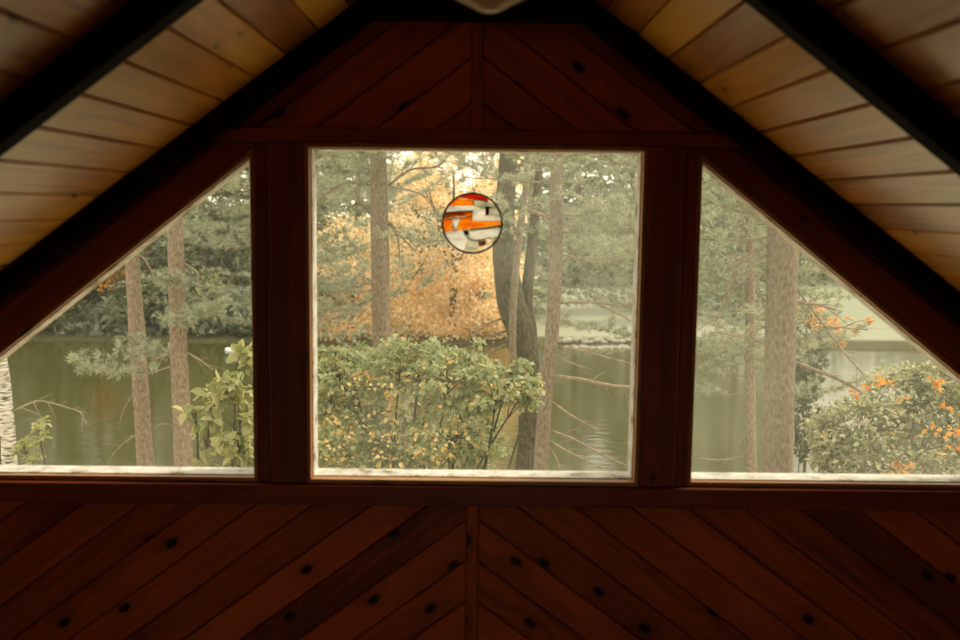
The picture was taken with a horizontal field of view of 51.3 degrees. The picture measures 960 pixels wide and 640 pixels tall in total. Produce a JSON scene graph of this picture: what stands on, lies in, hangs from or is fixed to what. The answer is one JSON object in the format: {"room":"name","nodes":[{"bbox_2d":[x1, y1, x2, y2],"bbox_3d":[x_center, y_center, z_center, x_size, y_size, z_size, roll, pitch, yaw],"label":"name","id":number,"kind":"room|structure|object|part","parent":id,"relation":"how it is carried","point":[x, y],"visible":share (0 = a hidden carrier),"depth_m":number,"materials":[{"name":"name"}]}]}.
{"room":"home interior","nodes":[
{"label":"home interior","id":0,"kind":"room"},
{"bbox_2d":[0,21,959,639],"bbox_3d":[-0.038,1.531,3.867,5.240,5.915,0.146,1,7,0],"label":"wall","id":1,"kind":"structure","parent":0,"point":[69,570],"depth_m":3.72,"materials":[{"name":"brown wood"}]},
{"bbox_2d":[0,142,214,307],"bbox_3d":[-1.735,-0.071,3.604,1.568,1.244,0.036,1,7,0],"label":"trim","id":2,"kind":"structure","parent":1,"relation":"attached to","point":[212,144],"depth_m":3.56,"materials":[{"name":"brown wood"}]},
{"bbox_2d":[0,142,270,481],"bbox_3d":[-1.490,-0.041,3.646,1.459,1.247,0.125,1,7,0],"label":"window","id":3,"kind":"structure","parent":1,"relation":"in","point":[33,309],"depth_m":3.58,"materials":[{"name":"brown wood"}]},
{"bbox_3d":[-1.502,-0.074,3.601,1.433,1.132,0.044,1,7,0],"label":"casing","id":4,"kind":"part","parent":3,"relation":"part of","materials":[{"name":"brown wood"}]},
{"bbox_3d":[-0.782,-0.029,3.609,0.043,1.247,0.044,1,7,0],"label":"casing","id":5,"kind":"part","parent":3,"relation":"part of","materials":[{"name":"brown wood"}]},
{"bbox_3d":[-1.352,0.994,3.740,2.599,0.660,0.016,1,7,0],"label":"chevron panel","id":6,"kind":"part","parent":1,"relation":"part of","materials":[{"name":"brown wood"}]},
{"bbox_3d":[-0.486,-1.027,3.512,0.922,0.703,0.016,1,7,0],"label":"chevron panel","id":7,"kind":"part","parent":1,"relation":"part of","materials":[{"name":"brown wood"}]},
{"bbox_2d":[267,142,685,486],"bbox_3d":[-0.019,-0.014,3.648,1.474,1.227,0.139,1,7,0],"label":"window","id":8,"kind":"structure","parent":1,"relation":"in","point":[291,166],"depth_m":3.59,"materials":[{"name":"brown wood"}]},
{"bbox_3d":[-0.691,-0.017,3.604,0.130,1.227,0.058,1,7,0],"label":"casing","id":9,"kind":"part","parent":8,"relation":"part of","materials":[{"name":"brown wood"}]},
{"bbox_2d":[442,180,502,253],"bbox_3d":[-0.027,-0.417,3.604,0.222,0.359,0.007,1,7,0],"label":"roundel","id":10,"kind":"object","parent":8,"relation":"hanging from","point":[458,205],"visible":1,"depth_m":3.61,"materials":[{"name":"glass"}]},
{"bbox_3d":[-0.115,-0.344,3.612,0.033,0.048,0.003,1,7,0],"label":"glass","id":11,"kind":"part","parent":10,"relation":"part of","materials":[{"name":"orange glass"}]},
{"bbox_3d":[-0.088,-0.347,3.612,0.028,0.042,0.003,1,7,0],"label":"glass","id":12,"kind":"part","parent":10,"relation":"part of","materials":[{"name":"white glass"}]},
{"bbox_3d":[-0.085,-0.287,3.619,0.083,0.071,0.003,1,7,0],"label":"glass","id":13,"kind":"part","parent":10,"relation":"part of","materials":[{"name":"white glass"}]},
{"bbox_3d":[-0.077,-0.381,3.608,0.104,0.026,0.003,1,7,0],"label":"glass","id":14,"kind":"part","parent":10,"relation":"part of","materials":[{"name":"brown glass"}]},
{"bbox_3d":[-0.072,-0.401,3.606,0.102,0.023,0.003,1,7,0],"label":"glass","id":15,"kind":"part","parent":10,"relation":"part of","materials":[{"name":"white glass"}]},
{"bbox_3d":[-0.065,-0.425,3.603,0.090,0.029,0.003,1,7,0],"label":"glass","id":16,"kind":"part","parent":10,"relation":"part of","materials":[{"name":"orange glass"}]},
{"bbox_3d":[-0.056,-0.348,3.612,0.056,0.050,0.003,1,7,0],"label":"glass","id":17,"kind":"part","parent":10,"relation":"part of","materials":[{"name":"orange glass"}]},
{"bbox_3d":[-0.032,-0.269,3.621,0.053,0.046,0.003,1,7,0],"label":"glass","id":18,"kind":"part","parent":10,"relation":"part of","materials":[{"name":"white glass"}]},
{"bbox_3d":[-0.023,-0.440,3.601,0.107,0.024,0.003,1,7,0],"label":"glass","id":19,"kind":"part","parent":10,"relation":"part of","materials":[{"name":"red glass"}]},
{"bbox_3d":[-0.003,-0.392,3.607,0.045,0.032,0.003,1,7,0],"label":"glass","id":20,"kind":"part","parent":10,"relation":"part of","materials":[{"name":"white glass"}]},
{"bbox_3d":[0.008,-0.277,3.620,0.030,0.024,0.003,1,7,0],"label":"glass","id":21,"kind":"part","parent":10,"relation":"part of","materials":[{"name":"brown glass"}]},
{"bbox_3d":[0.018,-0.311,3.616,0.111,0.038,0.003,1,7,0],"label":"glass","id":22,"kind":"part","parent":10,"relation":"part of","materials":[{"name":"white glass"}]},
{"bbox_3d":[0.019,-0.343,3.613,0.114,0.031,0.003,1,7,0],"label":"glass","id":23,"kind":"part","parent":10,"relation":"part of","materials":[{"name":"orange glass"}]},
{"bbox_3d":[0.019,-0.413,3.604,0.076,0.036,0.003,1,7,0],"label":"glass","id":24,"kind":"part","parent":10,"relation":"part of","materials":[{"name":"glass"}]},
{"bbox_3d":[0.025,-0.366,3.610,0.101,0.016,0.003,1,7,0],"label":"glass","id":25,"kind":"part","parent":10,"relation":"part of","materials":[{"name":"white glass"}]},
{"bbox_3d":[0.027,-0.394,3.607,0.016,0.034,0.003,1,7,0],"label":"glass","id":26,"kind":"part","parent":10,"relation":"part of","materials":[{"name":"black glass"}]},
{"bbox_3d":[0.054,-0.392,3.607,0.039,0.039,0.003,1,7,0],"label":"glass","id":27,"kind":"part","parent":10,"relation":"part of","materials":[{"name":"glass"}]},
{"bbox_3d":[0.653,-0.002,3.611,0.130,1.227,0.058,1,7,0],"label":"casing","id":28,"kind":"part","parent":8,"relation":"part of","materials":[{"name":"brown wood"}]},
{"bbox_2d":[212,127,740,147],"bbox_3d":[-0.012,-0.644,3.536,1.860,0.048,0.054,1,7,0],"label":"trim","id":29,"kind":"structure","parent":1,"relation":"attached to","point":[232,134],"depth_m":3.51,"materials":[{"name":"brown wood"}]},
{"bbox_2d":[0,479,959,510],"bbox_3d":[-0.027,0.642,3.681,5.240,0.076,0.060,1,7,0],"label":"trim","id":30,"kind":"structure","parent":1,"relation":"attached to","point":[11,490],"depth_m":3.65,"materials":[{"name":"brown wood"}]},
{"bbox_3d":[0.472,-1.016,3.517,0.922,0.703,0.016,1,7,0],"label":"chevron panel","id":31,"kind":"part","parent":1,"relation":"part of","materials":[{"name":"brown wood"}]},
{"bbox_3d":[1.289,1.023,3.755,2.599,0.660,0.016,1,7,0],"label":"chevron panel","id":32,"kind":"part","parent":1,"relation":"part of","materials":[{"name":"brown wood"}]},
{"bbox_2d":[674,147,959,488],"bbox_3d":[1.451,-0.008,3.661,1.459,1.247,0.125,1,7,0],"label":"window","id":33,"kind":"structure","parent":1,"relation":"in","point":[928,331],"depth_m":3.60,"materials":[{"name":"brown wood"}]},
{"bbox_3d":[0.743,-0.012,3.617,0.043,1.247,0.044,1,7,0],"label":"casing","id":34,"kind":"part","parent":33,"relation":"part of","materials":[{"name":"brown wood"}]},
{"bbox_3d":[1.465,-0.041,3.617,1.433,1.132,0.044,1,7,0],"label":"casing","id":35,"kind":"part","parent":33,"relation":"part of","materials":[{"name":"brown wood"}]},
{"bbox_2d":[737,148,959,328],"bbox_3d":[1.697,-0.033,3.623,1.568,1.244,0.036,1,7,0],"label":"trim","id":36,"kind":"structure","parent":1,"relation":"attached to","point":[744,154],"depth_m":3.57,"materials":[{"name":"brown wood"}]},
{"bbox_2d":[0,0,959,292],"bbox_3d":[-0.001,-0.084,0.373,5.600,2.133,6.760,1,7,0],"label":"ceiling","id":37,"kind":"structure","parent":0,"point":[727,47],"depth_m":2.84,"materials":[{"name":"brown wood"}]},
{"bbox_2d":[0,0,203,156],"bbox_3d":[-1.314,-0.261,2.242,2.610,2.015,0.075,1,7,0],"label":"ceiling beam","id":38,"kind":"structure","parent":37,"relation":"attached to","point":[136,23],"depth_m":2.18,"materials":[{"name":"black wood"}]},
{"bbox_2d":[0,0,391,301],"bbox_3d":[-1.319,-0.409,3.522,2.610,2.012,0.093,1,7,0],"label":"ceiling beam","id":39,"kind":"structure","parent":37,"relation":"attached to","point":[356,17],"depth_m":3.46,"materials":[{"name":"black wood"}]},
{"bbox_2d":[456,0,523,13],"bbox_3d":[0.024,-0.959,2.255,0.340,0.518,0.340,1,7,0],"label":"pendant lamp","id":40,"kind":"object","parent":37,"relation":"hanging from","point":[483,6],"visible":1,"depth_m":2.26,"materials":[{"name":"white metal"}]},
{"bbox_2d":[562,0,959,322],"bbox_3d":[1.290,-0.380,3.537,2.610,2.012,0.093,1,7,0],"label":"ceiling beam","id":41,"kind":"structure","parent":37,"relation":"attached to","point":[601,22],"depth_m":3.47,"materials":[{"name":"black wood"}]},
{"bbox_2d":[371,0,584,23],"bbox_3d":[-0.006,-1.109,3.449,0.747,0.145,0.083,1,7,0],"label":"beam","id":42,"kind":"structure","parent":41,"relation":"attached to","point":[526,11],"depth_m":3.41,"materials":[{"name":"black wood"}]},
{"bbox_2d":[743,0,959,175],"bbox_3d":[1.296,-0.231,2.256,2.610,2.015,0.075,1,7,0],"label":"ceiling beam","id":43,"kind":"structure","parent":37,"relation":"attached to","point":[806,23],"depth_m":2.19,"materials":[{"name":"black wood"}]},
{"label":"outside","id":44,"kind":"structure","parent":0,"visible":0},
{"bbox_2d":[30,219,916,349],"bbox_3d":[-0.282,-0.825,54.260,260.000,5.623,228.000,1,7,0],"label":"ground","id":45,"kind":"structure","parent":44,"point":[885,337],"depth_m":55.60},
{"bbox_2d":[7,415,52,464],"bbox_3d":[-5.026,2.369,11.316,0.573,2.612,0.402,6,8,37],"label":"seedling","id":46,"kind":"object","parent":45,"relation":"on","point":[32,441],"visible":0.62,"depth_m":11.20,"materials":[{"name":"green plant"}]},
{"bbox_3d":[-5.068,2.505,11.426,0.135,2.308,0.295,5,8,32],"label":"stem","id":47,"kind":"part","parent":46,"relation":"part of","materials":[{"name":"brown plant"}]},
{"bbox_3d":[-4.902,2.430,11.299,0.162,2.494,0.161,1,7,0],"label":"stem","id":48,"kind":"part","parent":46,"relation":"part of","materials":[{"name":"green plant"}]},
{"bbox_2d":[0,358,91,464],"bbox_3d":[-6.342,-1.115,12.242,3.260,9.491,2.196,-2,7,-23],"label":"birch","id":49,"kind":"object","parent":45,"relation":"on","point":[7,422],"visible":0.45,"depth_m":12.14,"materials":[{"name":"white plant"}]},
{"bbox_2d":[60,288,99,319],"bbox_3d":[-22.746,-5.041,52.801,5.238,11.461,5.094,-3,8,-31],"label":"pine","id":50,"kind":"object","parent":45,"relation":"on","point":[93,301],"visible":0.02,"depth_m":53.32,"materials":[{"name":"green plant"}]},
{"bbox_2d":[60,283,109,326],"bbox_3d":[-22.481,-0.987,53.050,5.910,3.480,5.856,1,7,0],"label":"bush","id":51,"kind":"object","parent":45,"relation":"on","point":[84,299],"visible":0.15,"depth_m":52.41,"materials":[{"name":"green plant"}]},
{"bbox_2d":[94,269,124,300],"bbox_3d":[-19.958,-1.553,52.824,3.118,4.696,2.871,1,7,0],"label":"maple","id":52,"kind":"object","parent":45,"relation":"on","point":[105,281],"visible":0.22,"depth_m":52.72,"materials":[{"name":"orange plant"}]},
{"bbox_2d":[74,240,160,308],"bbox_3d":[-22.714,-7.261,57.221,7.609,14.956,7.893,4,7,26],"label":"pine","id":53,"kind":"object","parent":45,"relation":"on","point":[154,240],"visible":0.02,"depth_m":58.26,"materials":[{"name":"green plant"}]},
{"bbox_2d":[105,250,163,465],"bbox_3d":[-5.164,-2.602,14.265,4.324,12.970,4.791,-4,8,-34],"label":"pine","id":54,"kind":"object","parent":45,"relation":"on","point":[140,387],"visible":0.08,"depth_m":15.09,"materials":[{"name":"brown plant"}]},
{"bbox_2d":[81,216,215,320],"bbox_3d":[-17.997,-6.236,54.518,8.118,13.587,7.658,-1,7,-11],"label":"pine","id":55,"kind":"object","parent":45,"relation":"on","point":[148,256],"visible":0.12,"depth_m":54.06,"materials":[{"name":"green plant"}]},
{"bbox_2d":[100,275,207,331],"bbox_3d":[-17.030,-0.909,53.137,5.311,3.394,5.757,1,7,0],"label":"bush","id":56,"kind":"object","parent":45,"relation":"on","point":[151,288],"visible":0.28,"depth_m":51.55,"materials":[{"name":"green plant"}]},
{"bbox_2d":[64,165,249,466],"bbox_3d":[-4.321,-2.885,13.502,5.194,13.214,3.984,6,8,37],"label":"pine","id":57,"kind":"object","parent":45,"relation":"on","point":[178,320],"visible":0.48,"depth_m":13.97,"materials":[{"name":"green plant"}]},
{"bbox_2d":[152,170,250,290],"bbox_3d":[-16.097,-7.517,56.806,7.380,15.725,6.551,5,8,32],"label":"pine","id":58,"kind":"object","parent":45,"relation":"on","point":[229,221],"visible":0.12,"depth_m":56.58,"materials":[{"name":"green plant"}]},
{"bbox_2d":[172,338,253,466],"bbox_3d":[-1.995,2.072,7.797,0.784,3.912,0.654,1,7,0],"label":"bush","id":59,"kind":"object","parent":45,"relation":"on","point":[235,446],"visible":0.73,"depth_m":7.58,"materials":[{"name":"green plant"}]},
{"bbox_3d":[-2.119,2.359,7.850,0.316,3.326,0.117,3,7,21],"label":"stem","id":60,"kind":"part","parent":59,"relation":"part of","materials":[{"name":"green plant"}]},
{"bbox_3d":[-2.079,2.276,7.838,0.149,3.492,0.334,2,7,14],"label":"stem","id":61,"kind":"part","parent":59,"relation":"part of","materials":[{"name":"green plant"}]},
{"bbox_3d":[-1.922,2.325,7.781,0.355,3.416,0.242,-1,7,-15],"label":"stem","id":62,"kind":"part","parent":59,"relation":"part of","materials":[{"name":"green plant"}]},
{"bbox_3d":[-1.870,2.156,7.713,0.222,3.765,0.203,-2,7,-22],"label":"stem","id":63,"kind":"part","parent":59,"relation":"part of","materials":[{"name":"green plant"}]},
{"bbox_2d":[185,269,240,309],"bbox_3d":[-14.681,-1.020,53.402,4.617,3.600,3.926,1,7,0],"label":"bush","id":64,"kind":"object","parent":45,"relation":"on","point":[220,283],"visible":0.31,"depth_m":53.09,"materials":[{"name":"green plant"}]},
{"bbox_2d":[207,167,250,286],"bbox_3d":[-13.388,-7.825,59.663,7.203,15.759,7.004,0,7,-4],"label":"pine","id":65,"kind":"object","parent":45,"relation":"on","point":[247,196],"visible":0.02,"depth_m":58.62,"materials":[{"name":"green plant"}]},
{"bbox_2d":[222,289,250,303],"bbox_3d":[-12.694,-0.606,55.241,3.000,2.200,2.600,1,7,0],"label":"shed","id":66,"kind":"object","parent":45,"relation":"on","point":[224,289],"visible":0.02,"depth_m":54.90,"materials":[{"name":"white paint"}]},
{"bbox_2d":[162,151,427,250],"bbox_3d":[-4.674,-2.405,21.047,6.488,14.898,6.654,2,7,15],"label":"pine","id":67,"kind":"object","parent":45,"relation":"on","point":[238,209],"visible":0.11,"depth_m":20.69,"materials":[{"name":"green plant"}]},
{"bbox_2d":[141,151,451,387],"bbox_3d":[-3.756,-2.485,20.375,6.320,14.564,6.928,0,7,-8],"label":"pine","id":68,"kind":"object","parent":45,"relation":"on","point":[323,257],"visible":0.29,"depth_m":20.42,"materials":[{"name":"green plant"}]},
{"bbox_2d":[316,151,371,314],"bbox_3d":[-8.644,-6.577,55.867,7.247,14.243,7.517,3,7,18],"label":"pine","id":69,"kind":"object","parent":45,"relation":"on","point":[340,170],"visible":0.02,"depth_m":55.06,"materials":[{"name":"green plant"}]},
{"bbox_2d":[316,211,407,331],"bbox_3d":[-6.690,-2.412,52.949,5.932,6.684,6.779,2,7,15],"label":"tree","id":70,"kind":"object","parent":45,"relation":"on","point":[358,233],"visible":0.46,"depth_m":52.11,"materials":[{"name":"orange plant"}]},
{"bbox_2d":[320,151,416,296],"bbox_3d":[-8.702,-10.163,71.567,10.077,17.878,10.682,-2,7,-21],"label":"pine","id":71,"kind":"object","parent":45,"relation":"on","point":[358,211],"visible":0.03,"depth_m":71.14,"materials":[{"name":"green plant"}]},
{"bbox_2d":[360,152,466,320],"bbox_3d":[-3.264,-4.672,56.489,7.244,10.428,6.760,-2,7,-25],"label":"tree","id":72,"kind":"object","parent":45,"relation":"on","point":[438,200],"visible":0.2,"depth_m":56.11,"materials":[{"name":"orange plant"}]},
{"bbox_2d":[317,246,522,342],"bbox_3d":[-3.715,-1.558,54.611,12.514,5.066,7.559,1,7,0],"label":"undergrowth","id":73,"kind":"object","parent":45,"relation":"on","point":[425,316],"visible":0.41,"depth_m":52.39,"materials":[{"name":"orange plant"}]},
{"bbox_2d":[317,333,545,469],"bbox_3d":[-0.709,2.020,9.204,2.553,3.717,1.563,3,7,18],"label":"leafy shrub","id":74,"kind":"object","parent":45,"relation":"on","point":[392,455],"visible":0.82,"depth_m":9.15,"materials":[{"name":"green plant"}]},
{"bbox_3d":[-0.989,2.249,9.363,1.175,3.218,0.182,3,7,18],"label":"stem","id":75,"kind":"part","parent":74,"relation":"part of","materials":[{"name":"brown plant"}]},
{"bbox_3d":[-1.082,2.399,9.544,1.110,2.873,0.508,1,7,0],"label":"stem","id":76,"kind":"part","parent":74,"relation":"part of","materials":[{"name":"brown plant"}]},
{"bbox_3d":[-1.020,2.090,9.623,1.110,3.469,0.317,4,7,25],"label":"stem","id":77,"kind":"part","parent":74,"relation":"part of","materials":[{"name":"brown plant"}]},
{"bbox_3d":[-0.980,2.055,9.509,0.962,3.565,0.422,1,7,0],"label":"stem","id":78,"kind":"part","parent":74,"relation":"part of","materials":[{"name":"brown plant"}]},
{"bbox_3d":[-0.959,2.134,9.529,0.981,3.406,0.324,2,7,15],"label":"stem","id":79,"kind":"part","parent":74,"relation":"part of","materials":[{"name":"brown plant"}]},
{"bbox_3d":[-0.761,2.383,9.563,0.432,2.905,0.545,-2,7,-19],"label":"stem","id":80,"kind":"part","parent":74,"relation":"part of","materials":[{"name":"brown plant"}]},
{"bbox_3d":[-0.740,2.052,9.507,0.648,3.576,0.468,1,7,0],"label":"stem","id":81,"kind":"part","parent":74,"relation":"part of","materials":[{"name":"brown plant"}]},
{"bbox_3d":[-0.580,2.042,9.480,0.353,3.602,0.532,1,7,0],"label":"stem","id":82,"kind":"part","parent":74,"relation":"part of","materials":[{"name":"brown plant"}]},
{"bbox_3d":[-0.292,2.095,9.313,0.546,3.539,0.463,-5,9,-41],"label":"stem","id":83,"kind":"part","parent":74,"relation":"part of","materials":[{"name":"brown plant"}]},
{"bbox_3d":[-0.297,2.377,9.334,0.636,2.980,0.495,1,7,0],"label":"stem","id":84,"kind":"part","parent":74,"relation":"part of","materials":[{"name":"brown plant"}]},
{"bbox_3d":[-0.280,2.044,9.352,0.481,3.634,0.198,-4,8,-33],"label":"stem","id":85,"kind":"part","parent":74,"relation":"part of","materials":[{"name":"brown plant"}]},
{"bbox_3d":[-0.258,2.377,9.479,0.754,2.944,0.270,-1,7,-13],"label":"stem","id":86,"kind":"part","parent":74,"relation":"part of","materials":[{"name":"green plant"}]},
{"bbox_3d":[-0.107,2.175,9.290,1.003,3.399,0.272,2,7,15],"label":"stem","id":87,"kind":"part","parent":74,"relation":"part of","materials":[{"name":"green plant"}]},
{"bbox_3d":[-0.044,2.132,9.258,0.812,3.490,0.058,0,7,-7],"label":"stem","id":88,"kind":"part","parent":74,"relation":"part of","materials":[{"name":"green plant"}]},
{"bbox_3d":[0.028,2.227,9.229,0.864,3.303,0.135,3,7,18],"label":"stem","id":89,"kind":"part","parent":74,"relation":"part of","materials":[{"name":"green plant"}]},
{"bbox_3d":[-0.070,2.209,9.094,1.134,3.381,0.189,2,7,7],"label":"stem","id":90,"kind":"part","parent":74,"relation":"part of","materials":[{"name":"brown plant"}]},
{"bbox_2d":[40,152,834,337],"bbox_3d":[-0.261,-13.010,78.810,181.444,23.801,58.080,1,7,0],"label":"treeline","id":91,"kind":"object","parent":45,"relation":"on","point":[114,322],"visible":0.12,"depth_m":53.33,"materials":[{"name":"plant"}]},
{"bbox_2d":[316,151,562,463],"bbox_3d":[-1.249,-3.141,14.763,3.611,13.920,7.375,-2,7,-19],"label":"pine","id":92,"kind":"object","parent":45,"relation":"on","point":[379,201],"visible":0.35,"depth_m":14.85,"materials":[{"name":"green plant"}]},
{"bbox_2d":[363,152,529,330],"bbox_3d":[-1.772,-4.730,53.425,8.175,11.283,8.448,4,7,27],"label":"tree","id":93,"kind":"object","parent":45,"relation":"on","point":[485,188],"visible":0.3,"depth_m":53.07,"materials":[{"name":"orange plant"}]},
{"bbox_2d":[426,240,539,334],"bbox_3d":[0.167,-1.575,52.775,6.260,5.220,6.381,1,7,0],"label":"tree","id":94,"kind":"object","parent":45,"relation":"on","point":[470,280],"visible":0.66,"depth_m":51.59,"materials":[{"name":"orange plant"}]},
{"bbox_2d":[462,153,578,469],"bbox_3d":[0.024,-2.837,15.667,4.142,13.700,4.201,4,8,29],"label":"tree","id":95,"kind":"object","parent":45,"relation":"on","point":[514,298],"visible":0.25,"depth_m":15.92,"materials":[{"name":"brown plant"}]},
{"bbox_3d":[0.659,-0.949,15.797,0.522,4.409,0.207,-6,9,-43],"label":"stem","id":96,"kind":"part","parent":95,"relation":"part of","materials":[{"name":"brown wood"}]},
{"bbox_3d":[0.861,-1.396,16.103,0.361,4.535,0.220,1,7,0],"label":"stem","id":97,"kind":"part","parent":95,"relation":"part of","materials":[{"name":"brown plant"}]},
{"bbox_2d":[415,152,636,470],"bbox_3d":[1.724,-3.364,12.882,5.948,13.978,5.793,0,7,-9],"label":"slender pine","id":98,"kind":"object","parent":45,"relation":"on","point":[543,425],"visible":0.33,"depth_m":13.06,"materials":[{"name":"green plant"}]},
{"bbox_2d":[488,153,579,315],"bbox_3d":[3.210,-8.106,60.939,6.849,16.440,7.715,-2,7,-18],"label":"pine","id":99,"kind":"object","parent":45,"relation":"on","point":[542,241],"visible":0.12,"depth_m":61.02,"materials":[{"name":"green plant"}]},
{"bbox_2d":[560,338,570,343],"bbox_3d":[4.407,1.101,51.479,0.573,0.360,0.479,-2,7,-24],"label":"boulder","id":100,"kind":"object","parent":45,"relation":"on","point":[564,340],"visible":1,"depth_m":51.33,"materials":[{"name":"stone"}]},
{"bbox_2d":[572,337,578,342],"bbox_3d":[4.893,1.042,51.636,0.422,0.315,0.458,-1,7,-13],"label":"boulder","id":101,"kind":"object","parent":45,"relation":"on","point":[575,339],"visible":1,"depth_m":51.46,"materials":[{"name":"stone"}]},
{"bbox_2d":[535,154,624,284],"bbox_3d":[8.226,-11.825,83.307,8.877,18.624,8.534,-3,7,-27],"label":"pine","id":102,"kind":"object","parent":45,"relation":"on","point":[575,203],"visible":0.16,"depth_m":82.54,"materials":[{"name":"green plant"}]},
{"bbox_2d":[581,339,588,343],"bbox_3d":[5.413,1.112,51.513,0.380,0.318,0.467,1,7,1],"label":"boulder","id":103,"kind":"object","parent":45,"relation":"on","point":[584,341],"visible":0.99,"depth_m":51.35,"materials":[{"name":"stone"}]},
{"bbox_2d":[604,336,613,341],"bbox_3d":[6.684,0.973,51.820,0.479,0.330,0.597,-3,8,-31],"label":"boulder","id":104,"kind":"object","parent":45,"relation":"on","point":[607,338],"visible":1,"depth_m":51.62,"materials":[{"name":"stone"}]},
{"bbox_2d":[584,154,635,282],"bbox_3d":[13.020,-11.897,85.271,9.541,18.516,9.954,5,8,30],"label":"pine","id":105,"kind":"object","parent":45,"relation":"on","point":[632,173],"visible":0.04,"depth_m":84.89,"materials":[{"name":"green plant"}]},
{"bbox_2d":[515,154,767,284],"bbox_3d":[3.179,-2.353,21.232,7.147,14.857,5.602,4,7,28],"label":"pine","id":106,"kind":"object","parent":45,"relation":"on","point":[599,164],"visible":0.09,"depth_m":21.81,"materials":[{"name":"green plant"}]},
{"bbox_2d":[484,154,868,360],"bbox_3d":[3.372,-2.120,18.618,6.442,13.721,7.000,1,7,6],"label":"pine","id":107,"kind":"object","parent":45,"relation":"on","point":[714,343],"visible":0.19,"depth_m":18.33,"materials":[{"name":"green plant"}]},
{"bbox_2d":[619,176,764,312],"bbox_3d":[13.740,-8.459,65.253,9.270,16.448,9.828,-1,7,-12],"label":"pine","id":108,"kind":"object","parent":45,"relation":"on","point":[711,253],"visible":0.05,"depth_m":64.27,"materials":[{"name":"green plant"}]},
{"bbox_2d":[527,154,878,472],"bbox_3d":[3.055,-3.328,10.167,5.912,14.397,3.380,4,7,29],"label":"pine","id":109,"kind":"object","parent":45,"relation":"on","point":[781,269],"visible":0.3,"depth_m":11.05,"materials":[{"name":"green plant"}]},
{"bbox_2d":[698,186,767,322],"bbox_3d":[15.666,-6.731,59.210,5.956,14.296,6.709,-2,7,-21],"label":"pine","id":110,"kind":"object","parent":45,"relation":"on","point":[738,250],"visible":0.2,"depth_m":59.64,"materials":[{"name":"green plant"}]},
{"bbox_2d":[735,212,830,298],"bbox_3d":[20.651,-8.608,69.732,7.203,15.759,7.004,-3,7,-28],"label":"pine","id":111,"kind":"object","parent":45,"relation":"on","point":[803,278],"visible":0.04,"depth_m":70.08,"materials":[{"name":"green plant"}]},
{"bbox_2d":[694,171,893,472],"bbox_3d":[5.000,-1.428,17.880,3.545,11.887,4.951,-1,7,-14],"label":"young pine","id":112,"kind":"object","parent":45,"relation":"on","point":[751,367],"visible":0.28,"depth_m":17.90,"materials":[{"name":"green plant"}]},
{"bbox_2d":[794,301,830,472],"bbox_3d":[7.124,2.253,21.856,1.494,5.503,1.507,1,7,0],"label":"bush","id":113,"kind":"object","parent":45,"relation":"on","point":[804,374],"visible":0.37,"depth_m":21.72,"materials":[{"name":"green plant"}]},
{"bbox_3d":[7.083,2.391,21.955,0.498,5.202,0.466,1,7,0],"label":"stem","id":114,"kind":"part","parent":113,"relation":"part of","materials":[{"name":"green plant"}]},
{"bbox_3d":[7.215,2.716,21.979,0.355,4.553,0.504,1,7,0],"label":"stem","id":115,"kind":"part","parent":113,"relation":"part of","materials":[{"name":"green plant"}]},
{"bbox_2d":[796,305,874,359],"bbox_3d":[7.152,2.259,21.060,1.956,5.250,0.825,1,7,0],"label":"maple","id":116,"kind":"object","parent":45,"relation":"on","point":[829,322],"visible":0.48,"depth_m":20.70,"materials":[{"name":"orange plant"}]},
{"bbox_3d":[7.094,2.428,20.951,1.705,4.938,0.234,1,7,0],"label":"stem","id":117,"kind":"part","parent":116,"relation":"part of","materials":[{"name":"brown plant"}]},
{"bbox_2d":[800,360,959,474],"bbox_3d":[4.128,2.140,9.634,2.023,3.482,1.270,-1,7,-12],"label":"shrub","id":118,"kind":"object","parent":45,"relation":"on","point":[937,391],"visible":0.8,"depth_m":9.48,"materials":[{"name":"green plant"}]},
{"bbox_3d":[3.550,2.416,9.804,0.717,2.877,0.150,2,7,9],"label":"stem","id":119,"kind":"part","parent":118,"relation":"part of","materials":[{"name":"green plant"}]},
{"bbox_3d":[3.633,2.356,9.705,0.459,3.022,0.488,6,8,37],"label":"stem","id":120,"kind":"part","parent":118,"relation":"part of","materials":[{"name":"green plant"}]},
{"bbox_3d":[3.793,2.491,9.719,0.725,2.752,0.534,1,7,0],"label":"stem","id":121,"kind":"part","parent":118,"relation":"part of","materials":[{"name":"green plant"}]},
{"bbox_3d":[4.182,2.200,9.779,0.556,3.326,0.395,-1,7,-15],"label":"stem","id":122,"kind":"part","parent":118,"relation":"part of","materials":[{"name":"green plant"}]},
{"bbox_3d":[4.309,2.255,9.807,1.032,3.213,0.452,1,7,0],"label":"stem","id":123,"kind":"part","parent":118,"relation":"part of","materials":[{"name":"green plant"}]},
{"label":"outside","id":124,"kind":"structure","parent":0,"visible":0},
{"bbox_2d":[0,340,959,474],"bbox_3d":[-0.233,2.875,37.322,260.000,0.001,33.500,1,7,0],"label":"lake","id":125,"kind":"structure","parent":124,"point":[38,369],"depth_m":35.77,"materials":[{"name":"green liquid"}]},
{"bbox_2d":[225,347,240,354],"bbox_3d":[-11.220,1.508,46.934,1.400,0.382,0.678,1,7,0],"label":"rowboat","id":126,"kind":"object","parent":125,"relation":"on","point":[228,351],"visible":0.2,"depth_m":46.70,"materials":[{"name":"white paint"}]}
]}

